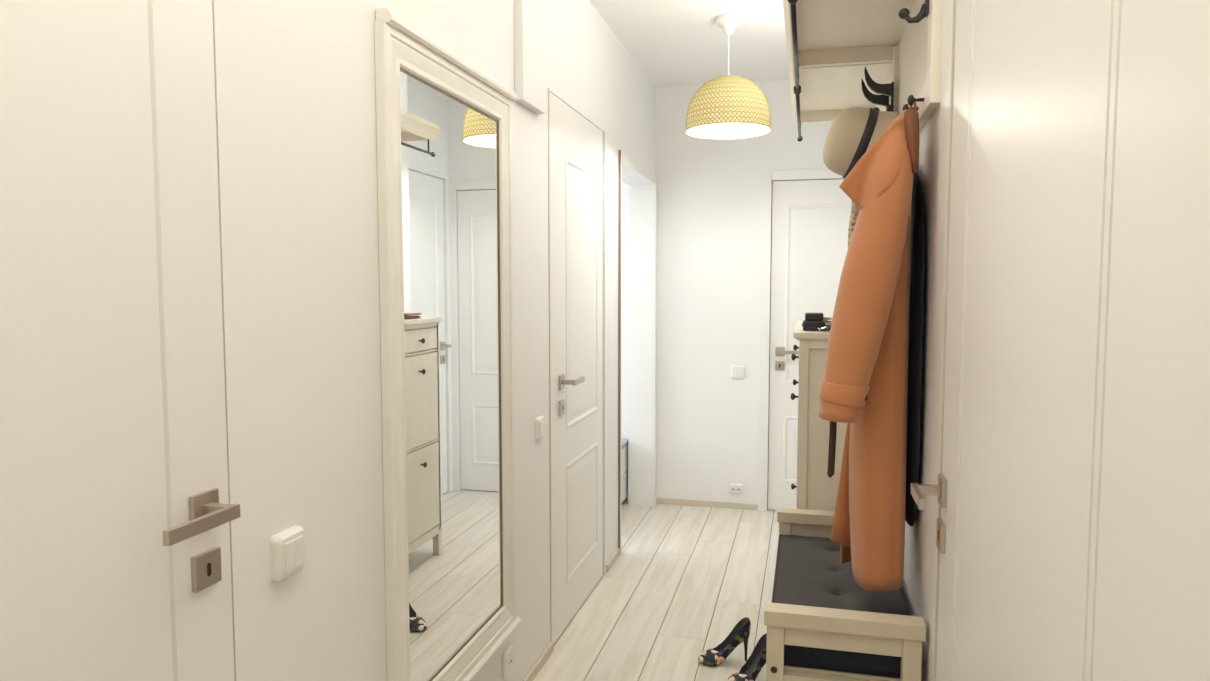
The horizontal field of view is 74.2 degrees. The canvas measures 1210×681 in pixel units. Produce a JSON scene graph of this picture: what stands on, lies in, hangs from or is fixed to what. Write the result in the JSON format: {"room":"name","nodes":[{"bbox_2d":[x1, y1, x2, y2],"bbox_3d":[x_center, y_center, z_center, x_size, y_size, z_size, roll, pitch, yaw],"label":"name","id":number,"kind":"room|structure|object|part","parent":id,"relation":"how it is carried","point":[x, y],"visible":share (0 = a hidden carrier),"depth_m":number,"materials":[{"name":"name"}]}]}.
{"room":"entrance hallway","nodes":[
{"label":"entrance hallway","id":0,"kind":"room"},
{"bbox_2d":[212,0,655,680],"bbox_3d":[-0.554,-0.039,1.833,0.150,2.564,6.480,1,4,14],"label":"wall","id":1,"kind":"structure","parent":0,"point":[295,85],"depth_m":1.62,"materials":[{"name":"paint"}]},
{"bbox_2d":[0,0,240,680],"bbox_3d":[-0.711,0.264,0.880,0.102,2.080,0.872,1,4,14],"label":"door","id":2,"kind":"structure","parent":1,"relation":"in","point":[116,512],"depth_m":1.08,"materials":[{"name":"white paint"}]},
{"bbox_3d":[-0.610,0.269,1.180,0.053,0.021,0.145,1,4,14],"label":"handle","id":3,"kind":"part","parent":2,"relation":"part of","materials":[{"name":"silver metal"}]},
{"bbox_3d":[-0.625,0.359,1.255,0.009,0.055,0.055,1,4,14],"label":"key plate","id":4,"kind":"part","parent":2,"relation":"part of","materials":[{"name":"silver metal"}]},
{"bbox_2d":[270,525,305,581],"bbox_3d":[-0.570,0.385,1.448,0.022,0.083,0.083,1,4,14],"label":"light switch","id":5,"kind":"object","parent":1,"relation":"attached to","point":[287,547],"visible":1,"depth_m":1.43,"materials":[{"name":"white plastic"}]},
{"bbox_2d":[374,8,520,680],"bbox_3d":[-0.382,0.104,2.141,0.038,1.687,0.773,1,4,14],"label":"wall mirror","id":6,"kind":"object","parent":1,"relation":"attached to","point":[444,125],"visible":1,"depth_m":2.05,"materials":[{"name":"paint"}]},
{"bbox_3d":[-0.381,-0.723,2.085,0.037,0.030,0.769,1,4,14],"label":"cornice","id":7,"kind":"part","parent":6,"relation":"part of","materials":[{"name":"paint"}]},
{"bbox_2d":[400,71,501,680],"bbox_3d":[-0.394,0.104,2.137,0.004,1.487,0.613,1,4,14],"label":"mirror glass","id":8,"kind":"object","parent":6,"relation":"attached to","point":[451,141],"depth_m":2.08,"materials":[{"name":"silver mirror"}]},
{"bbox_3d":[-0.381,0.931,2.200,0.037,0.030,0.769,1,4,14],"label":"rail","id":9,"kind":"part","parent":6,"relation":"part of","materials":[{"name":"paint"}]},
{"bbox_2d":[502,645,513,677],"bbox_3d":[-0.306,1.025,2.555,0.015,0.080,0.080,1,4,14],"label":"power socket","id":10,"kind":"object","parent":1,"relation":"attached to","point":[508,655],"visible":1,"depth_m":2.53,"materials":[{"name":"white plastic"}]},
{"bbox_2d":[508,654,513,668],"bbox_3d":[-0.300,1.025,2.554,0.002,0.046,0.046,1,4,14],"label":"outlet","id":11,"kind":"object","parent":10,"relation":"attached to","point":[510,656],"depth_m":2.55,"materials":[{"name":"white plastic"}]},
{"bbox_2d":[514,0,545,113],"bbox_3d":[-0.245,-1.074,2.622,0.030,0.609,0.223,1,4,14],"label":"trim","id":12,"kind":"structure","parent":1,"relation":"attached to","point":[529,15],"depth_m":2.59,"materials":[{"name":"paint"}]},
{"bbox_2d":[535,416,544,439],"bbox_3d":[-0.226,0.309,2.823,0.016,0.078,0.078,1,4,14],"label":"light switch","id":13,"kind":"object","parent":1,"relation":"attached to","point":[540,421],"visible":1,"depth_m":2.80,"materials":[{"name":"white plastic"}]},
{"bbox_2d":[548,88,551,641],"bbox_3d":[-0.202,0.131,2.933,0.003,2.072,0.011,1,4,14],"label":"trim","id":14,"kind":"structure","parent":1,"relation":"attached to","point":[548,88],"depth_m":2.93,"materials":[{"name":"beige paint"}]},
{"bbox_2d":[523,548,619,680],"bbox_3d":[-0.268,1.166,2.724,0.012,0.036,2.773,1,4,14],"label":"baseboard","id":15,"kind":"structure","parent":1,"relation":"attached to","point":[545,655],"depth_m":2.90,"materials":[{"name":"beige paint"}]},
{"bbox_2d":[549,91,602,644],"bbox_3d":[-0.096,0.105,3.316,0.102,2.058,0.776,1,4,14],"label":"door","id":16,"kind":"structure","parent":1,"relation":"in","point":[575,142],"depth_m":3.25,"materials":[{"name":"white paint"}]},
{"bbox_3d":[-0.166,0.257,3.073,0.009,0.055,0.055,1,4,14],"label":"key plate","id":17,"kind":"part","parent":16,"relation":"part of","materials":[{"name":"silver metal"}]},
{"bbox_3d":[-0.122,0.156,3.114,0.053,0.021,0.135,1,4,14],"label":"handle","id":18,"kind":"part","parent":16,"relation":"part of","materials":[{"name":"silver metal"}]},
{"bbox_2d":[618,150,620,547],"bbox_3d":[0.072,0.077,4.000,0.012,2.030,0.004,1,4,14],"label":"trim","id":19,"kind":"structure","parent":1,"relation":"attached to","point":[619,151],"depth_m":3.99,"materials":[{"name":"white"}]},
{"bbox_2d":[620,151,657,553],"bbox_3d":[0.196,0.044,4.482,0.016,2.030,0.994,1,4,14],"label":"trim","id":20,"kind":"structure","parent":1,"relation":"attached to","point":[626,160],"depth_m":4.87,"materials":[{"name":"white paint"}]},
{"bbox_2d":[622,181,628,500],"bbox_3d":[-1.121,-0.208,4.264,2.140,2.564,2.330,1,4,14],"label":"wall","id":21,"kind":"structure","parent":0,"point":[625,187],"depth_m":5.00,"materials":[{"name":"paint"}]},
{"bbox_2d":[533,501,778,680],"bbox_3d":[-0.675,1.256,2.119,4.100,0.060,6.800,1,4,14],"label":"floor","id":22,"kind":"structure","parent":0,"point":[683,577],"depth_m":3.51,"materials":[{"name":"beige wood"}]},
{"bbox_2d":[621,439,627,502],"bbox_3d":[-0.174,0.841,4.761,0.490,0.402,0.732,1,4,14],"label":"drawer unit","id":23,"kind":"object","parent":22,"relation":"on","point":[624,463],"visible":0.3,"depth_m":4.96,"materials":[{"name":"white paint"}]},
{"bbox_3d":[0.049,0.759,4.703,0.018,0.160,0.710,1,4,14],"label":"drawer","id":24,"kind":"part","parent":23,"relation":"part of","materials":[{"name":"white paint"}]},
{"bbox_3d":[0.049,0.926,4.714,0.018,0.162,0.710,1,4,14],"label":"drawer","id":25,"kind":"part","parent":23,"relation":"part of","materials":[{"name":"white paint"}]},
{"bbox_2d":[698,617,750,665],"bbox_3d":[0.434,1.092,2.910,0.190,0.158,0.080,0,4,-6],"label":"shoe","id":26,"kind":"object","parent":22,"relation":"on","point":[740,633],"visible":1,"depth_m":2.89,"materials":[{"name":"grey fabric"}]},
{"bbox_2d":[727,633,766,680],"bbox_3d":[0.498,1.103,2.745,0.190,0.158,0.080,-2,5,-28],"label":"shoe","id":27,"kind":"object","parent":22,"relation":"on","point":[750,670],"visible":0.71,"depth_m":2.76,"materials":[{"name":"grey fabric"}]},
{"bbox_2d":[791,326,846,536],"bbox_3d":[0.839,0.562,2.945,0.314,1.207,0.450,1,4,14],"label":"cabinet","id":28,"kind":"object","parent":22,"relation":"on","point":[816,490],"visible":0.36,"depth_m":2.74,"materials":[{"name":"beige wood"}]},
{"bbox_3d":[0.700,0.207,2.955,0.029,0.027,0.027,1,4,14],"label":"knob","id":29,"kind":"part","parent":28,"relation":"part of","materials":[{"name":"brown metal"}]},
{"bbox_3d":[0.700,0.061,2.945,0.029,0.027,0.027,1,4,14],"label":"knob","id":30,"kind":"part","parent":28,"relation":"part of","materials":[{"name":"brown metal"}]},
{"bbox_2d":[791,321,802,489],"bbox_3d":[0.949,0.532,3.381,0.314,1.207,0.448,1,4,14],"label":"cabinet knobs","id":31,"kind":"object","parent":28,"relation":"attached to","point":[798,323],"visible":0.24,"depth_m":3.38,"materials":[{"name":"brown metal"}]},
{"bbox_3d":[0.722,0.346,2.959,0.016,0.434,0.387,1,4,14],"label":"flap door","id":32,"kind":"part","parent":28,"relation":"part of","materials":[{"name":"beige wood"}]},
{"bbox_2d":[801,313,824,330],"bbox_3d":[0.753,-0.067,2.847,0.106,0.061,0.095,1,4,14],"label":"case","id":33,"kind":"object","parent":28,"relation":"on","point":[812,321],"visible":0.68,"depth_m":2.81,"materials":[{"name":"black"}]},
{"bbox_3d":[0.745,-0.085,2.848,0.063,0.026,0.085,1,4,14],"label":"lid","id":34,"kind":"part","parent":33,"relation":"part of","materials":[{"name":"black leather"}]},
{"bbox_2d":[817,323,830,330],"bbox_3d":[0.768,-0.045,2.771,0.063,0.026,0.107,1,4,14],"label":"sunglasses","id":35,"kind":"object","parent":28,"relation":"on","point":[826,327],"visible":0.82,"depth_m":2.74,"materials":[{"name":"black"}]},
{"bbox_2d":[823,317,831,323],"bbox_3d":[0.906,-0.086,3.373,0.114,0.027,0.239,1,4,14],"label":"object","id":36,"kind":"object","parent":28,"relation":"on","point":[824,318],"visible":0.27,"depth_m":3.28,"materials":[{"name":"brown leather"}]},
{"bbox_2d":[764,508,925,680],"bbox_3d":[0.619,0.896,2.165,0.336,0.649,0.850,1,4,14],"label":"bench","id":37,"kind":"object","parent":22,"relation":"on","point":[902,636],"visible":0.62,"depth_m":1.76,"materials":[{"name":"beige wood"}]},
{"bbox_3d":[0.383,0.938,1.814,0.038,0.615,0.038,1,4,14],"label":"leg","id":38,"kind":"part","parent":37,"relation":"part of","materials":[{"name":"beige wood"}]},
{"bbox_3d":[0.578,0.884,2.588,0.038,0.615,0.038,1,4,14],"label":"leg","id":39,"kind":"part","parent":37,"relation":"part of","materials":[{"name":"beige wood"}]},
{"bbox_3d":[0.717,0.563,2.529,0.336,0.034,0.052,1,4,14],"label":"armrest","id":40,"kind":"part","parent":37,"relation":"part of","materials":[{"name":"beige wood"}]},
{"bbox_3d":[0.718,0.602,2.535,0.248,0.044,0.022,1,4,14],"label":"rail","id":41,"kind":"part","parent":37,"relation":"part of","materials":[{"name":"beige wood"}]},
{"bbox_3d":[0.521,0.788,1.767,0.248,0.083,0.028,1,4,14],"label":"seat rail","id":42,"kind":"part","parent":37,"relation":"part of","materials":[{"name":"beige wood"}]},
{"bbox_2d":[772,534,908,677],"bbox_3d":[0.621,0.676,2.148,0.328,0.075,0.762,1,4,14],"label":"bench cushion","id":43,"kind":"object","parent":37,"relation":"on","point":[809,571],"visible":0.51,"depth_m":2.04,"materials":[{"name":"fabric"}]},
{"bbox_3d":[0.521,0.656,1.757,0.248,0.044,0.022,1,4,14],"label":"rail","id":44,"kind":"part","parent":37,"relation":"part of","materials":[{"name":"beige wood"}]},
{"bbox_3d":[0.522,0.617,1.757,0.336,0.034,0.052,1,4,14],"label":"armrest","id":45,"kind":"part","parent":37,"relation":"part of","materials":[{"name":"beige wood"}]},
{"bbox_3d":[0.660,0.943,1.744,0.038,0.615,0.038,1,4,14],"label":"leg","id":46,"kind":"part","parent":37,"relation":"part of","materials":[{"name":"beige wood"}]},
{"bbox_2d":[589,0,788,87],"bbox_3d":[-0.675,-1.382,1.935,4.100,0.100,6.800,1,4,14],"label":"ceiling","id":47,"kind":"structure","parent":0,"point":[675,43],"depth_m":3.89,"materials":[{"name":"white paint"}]},
{"bbox_2d":[685,14,770,138],"bbox_3d":[0.556,-1.196,3.607,0.384,0.500,0.384,1,4,14],"label":"pendant lamp","id":48,"kind":"object","parent":47,"relation":"hanging from","point":[724,107],"visible":1,"depth_m":3.50,"materials":[{"name":"yellow wicker"}]},
{"bbox_3d":[0.556,-1.063,3.617,0.384,0.233,0.384,1,4,14],"label":"lamp shade","id":49,"kind":"part","parent":48,"relation":"part of","materials":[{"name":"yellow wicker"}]},
{"bbox_3d":[0.556,-1.273,3.602,0.006,0.209,0.006,1,4,14],"label":"cord","id":50,"kind":"part","parent":48,"relation":"part of","materials":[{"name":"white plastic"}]},
{"bbox_2d":[656,80,844,508],"bbox_3d":[0.997,-0.249,4.853,1.680,2.564,0.150,1,4,14],"label":"wall","id":51,"kind":"structure","parent":0,"point":[710,190],"depth_m":4.86,"materials":[{"name":"paint"}]},
{"bbox_2d":[656,498,757,509],"bbox_3d":[0.620,1.011,4.952,0.643,0.036,0.012,1,4,14],"label":"baseboard","id":52,"kind":"structure","parent":51,"relation":"attached to","point":[715,504],"depth_m":4.94,"materials":[{"name":"beige paint"}]},
{"bbox_2d":[729,484,742,493],"bbox_3d":[0.801,0.910,4.898,0.082,0.062,0.015,1,4,14],"label":"power socket","id":53,"kind":"object","parent":51,"relation":"attached to","point":[733,488],"visible":1,"depth_m":4.89,"materials":[{"name":"white plastic"}]},
{"bbox_2d":[731,365,744,378],"bbox_3d":[0.805,0.192,4.846,0.082,0.082,0.016,1,4,14],"label":"light switch","id":54,"kind":"object","parent":51,"relation":"attached to","point":[737,371],"visible":1,"depth_m":4.84,"materials":[{"name":"white plastic"}]},
{"bbox_2d":[758,169,842,510],"bbox_3d":[1.287,0.023,4.714,0.734,2.040,0.014,1,4,14],"label":"trim","id":55,"kind":"structure","parent":51,"relation":"attached to","point":[767,176],"depth_m":4.77,"materials":[{"name":"white paint"}]},
{"bbox_2d":[768,179,851,509],"bbox_3d":[1.287,0.049,4.716,0.616,1.975,0.102,1,4,14],"label":"door","id":56,"kind":"structure","parent":51,"relation":"in","point":[811,218],"depth_m":4.74,"materials":[{"name":"white paint"}]},
{"bbox_3d":[1.047,0.151,4.790,0.055,0.055,0.009,1,4,14],"label":"key plate","id":57,"kind":"part","parent":56,"relation":"part of","materials":[{"name":"silver metal"}]},
{"bbox_3d":[1.095,0.069,4.740,0.135,0.021,0.053,1,4,14],"label":"handle","id":58,"kind":"part","parent":56,"relation":"part of","materials":[{"name":"silver metal"}]},
{"bbox_2d":[901,105,939,680],"bbox_3d":[0.685,0.015,1.045,0.280,2.564,5.555,1,4,14],"label":"wall","id":59,"kind":"structure","parent":0,"point":[913,588],"depth_m":1.85,"materials":[{"name":"paint"}]},
{"bbox_2d":[787,47,893,141],"bbox_3d":[0.868,-0.785,3.000,0.344,0.380,0.908,1,4,14],"label":"rack","id":60,"kind":"object","parent":59,"relation":"attached to","point":[826,91],"visible":0.33,"depth_m":2.98,"materials":[{"name":"beige wood"}]},
{"bbox_3d":[0.718,-0.929,3.027,0.034,0.050,0.903,1,4,14],"label":"moulding","id":61,"kind":"part","parent":60,"relation":"part of","materials":[{"name":"beige wood"}]},
{"bbox_3d":[0.734,-0.842,3.030,0.024,0.025,0.906,1,4,14],"label":"hat rail","id":62,"kind":"part","parent":60,"relation":"part of","materials":[{"name":"black metal"}]},
{"bbox_3d":[1.031,-0.780,2.959,0.008,0.355,0.887,1,4,14],"label":"panel","id":63,"kind":"part","parent":60,"relation":"part of","materials":[{"name":"beige wood"}]},
{"bbox_2d":[783,0,942,131],"bbox_3d":[0.650,-0.725,2.136,0.344,0.380,0.864,1,4,14],"label":"rack","id":64,"kind":"object","parent":59,"relation":"attached to","point":[818,33],"visible":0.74,"depth_m":2.23,"materials":[{"name":"beige wood"}]},
{"bbox_3d":[0.500,-0.869,2.163,0.034,0.050,0.859,1,4,14],"label":"moulding","id":65,"kind":"part","parent":64,"relation":"part of","materials":[{"name":"beige wood"}]},
{"bbox_3d":[0.516,-0.782,2.167,0.024,0.025,0.862,1,4,14],"label":"hat rail","id":66,"kind":"part","parent":64,"relation":"part of","materials":[{"name":"black metal"}]},
{"bbox_2d":[848,201,859,246],"bbox_3d":[0.800,-0.405,2.483,0.087,0.600,0.074,1,4,14],"label":"scarf","id":67,"kind":"object","parent":64,"relation":"hanging from","point":[854,209],"visible":0.04,"depth_m":2.47,"materials":[{"name":"beige fabric"}]},
{"bbox_2d":[823,107,898,177],"bbox_3d":[0.729,-0.550,2.295,0.202,0.232,0.224,1,4,14],"label":"felt hat","id":68,"kind":"object","parent":64,"relation":"hanging from","point":[854,130],"visible":0.79,"depth_m":2.21,"materials":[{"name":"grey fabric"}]},
{"bbox_3d":[0.700,-0.566,2.294,0.149,0.202,0.199,1,4,14],"label":"crown","id":69,"kind":"part","parent":68,"relation":"part of","materials":[{"name":"fabric"}]},
{"bbox_2d":[819,97,918,590],"bbox_3d":[0.614,0.014,1.893,0.208,1.133,0.341,1,4,14],"label":"coat","id":70,"kind":"object","parent":64,"relation":"hanging from","point":[864,385],"visible":1,"depth_m":1.80,"materials":[{"name":"fabric"}]},
{"bbox_3d":[0.603,0.327,1.988,0.078,0.390,0.026,1,4,14],"label":"panel","id":71,"kind":"part","parent":70,"relation":"part of","materials":[{"name":"fabric"}]},
{"bbox_3d":[0.853,-0.703,2.454,0.064,0.038,0.023,1,4,14],"label":"arm","id":72,"kind":"part","parent":64,"relation":"part of","materials":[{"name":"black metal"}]},
{"bbox_3d":[0.675,-0.714,1.748,0.064,0.038,0.023,1,4,14],"label":"arm","id":73,"kind":"part","parent":64,"relation":"part of","materials":[{"name":"black metal"}]},
{"bbox_3d":[0.813,-0.720,2.095,0.008,0.355,0.843,1,4,14],"label":"panel","id":74,"kind":"part","parent":64,"relation":"part of","materials":[{"name":"beige wood"}]},
{"bbox_2d":[905,173,924,525],"bbox_3d":[0.782,-0.051,2.078,0.035,1.029,0.527,1,4,14],"label":"jacket","id":75,"kind":"object","parent":64,"relation":"hanging from","point":[917,248],"visible":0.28,"depth_m":1.87,"materials":[{"name":"black fabric"}]},
{"bbox_3d":[0.806,-0.564,2.107,0.022,0.062,0.739,1,4,14],"label":"rail","id":76,"kind":"part","parent":64,"relation":"part of","materials":[{"name":"beige wood"}]},
{"bbox_2d":[924,0,952,680],"bbox_3d":[0.693,0.174,1.671,0.005,2.160,0.125,1,4,14],"label":"trim","id":77,"kind":"structure","parent":59,"relation":"attached to","point":[947,22],"depth_m":1.65,"materials":[{"name":"white paint"}]},
{"bbox_2d":[933,0,955,680],"bbox_3d":[0.678,0.179,1.608,0.006,2.160,0.004,1,4,14],"label":"trim","id":78,"kind":"structure","parent":59,"relation":"attached to","point":[954,1],"depth_m":1.59,"materials":[{"name":"beige paint"}]},
{"bbox_2d":[911,0,1209,680],"bbox_3d":[0.527,0.252,1.052,0.102,2.080,1.150,1,4,14],"label":"door","id":79,"kind":"structure","parent":59,"relation":"in","point":[1072,490],"depth_m":0.82,"materials":[{"name":"white paint"}]},
{"bbox_3d":[0.622,0.299,1.534,0.053,0.021,0.125,1,4,14],"label":"handle","id":80,"kind":"part","parent":79,"relation":"part of","materials":[{"name":"silver metal"}]},
{"bbox_3d":[0.665,0.386,1.583,0.009,0.055,0.055,1,4,14],"label":"key plate","id":81,"kind":"part","parent":79,"relation":"part of","materials":[{"name":"silver metal"}]}
]}

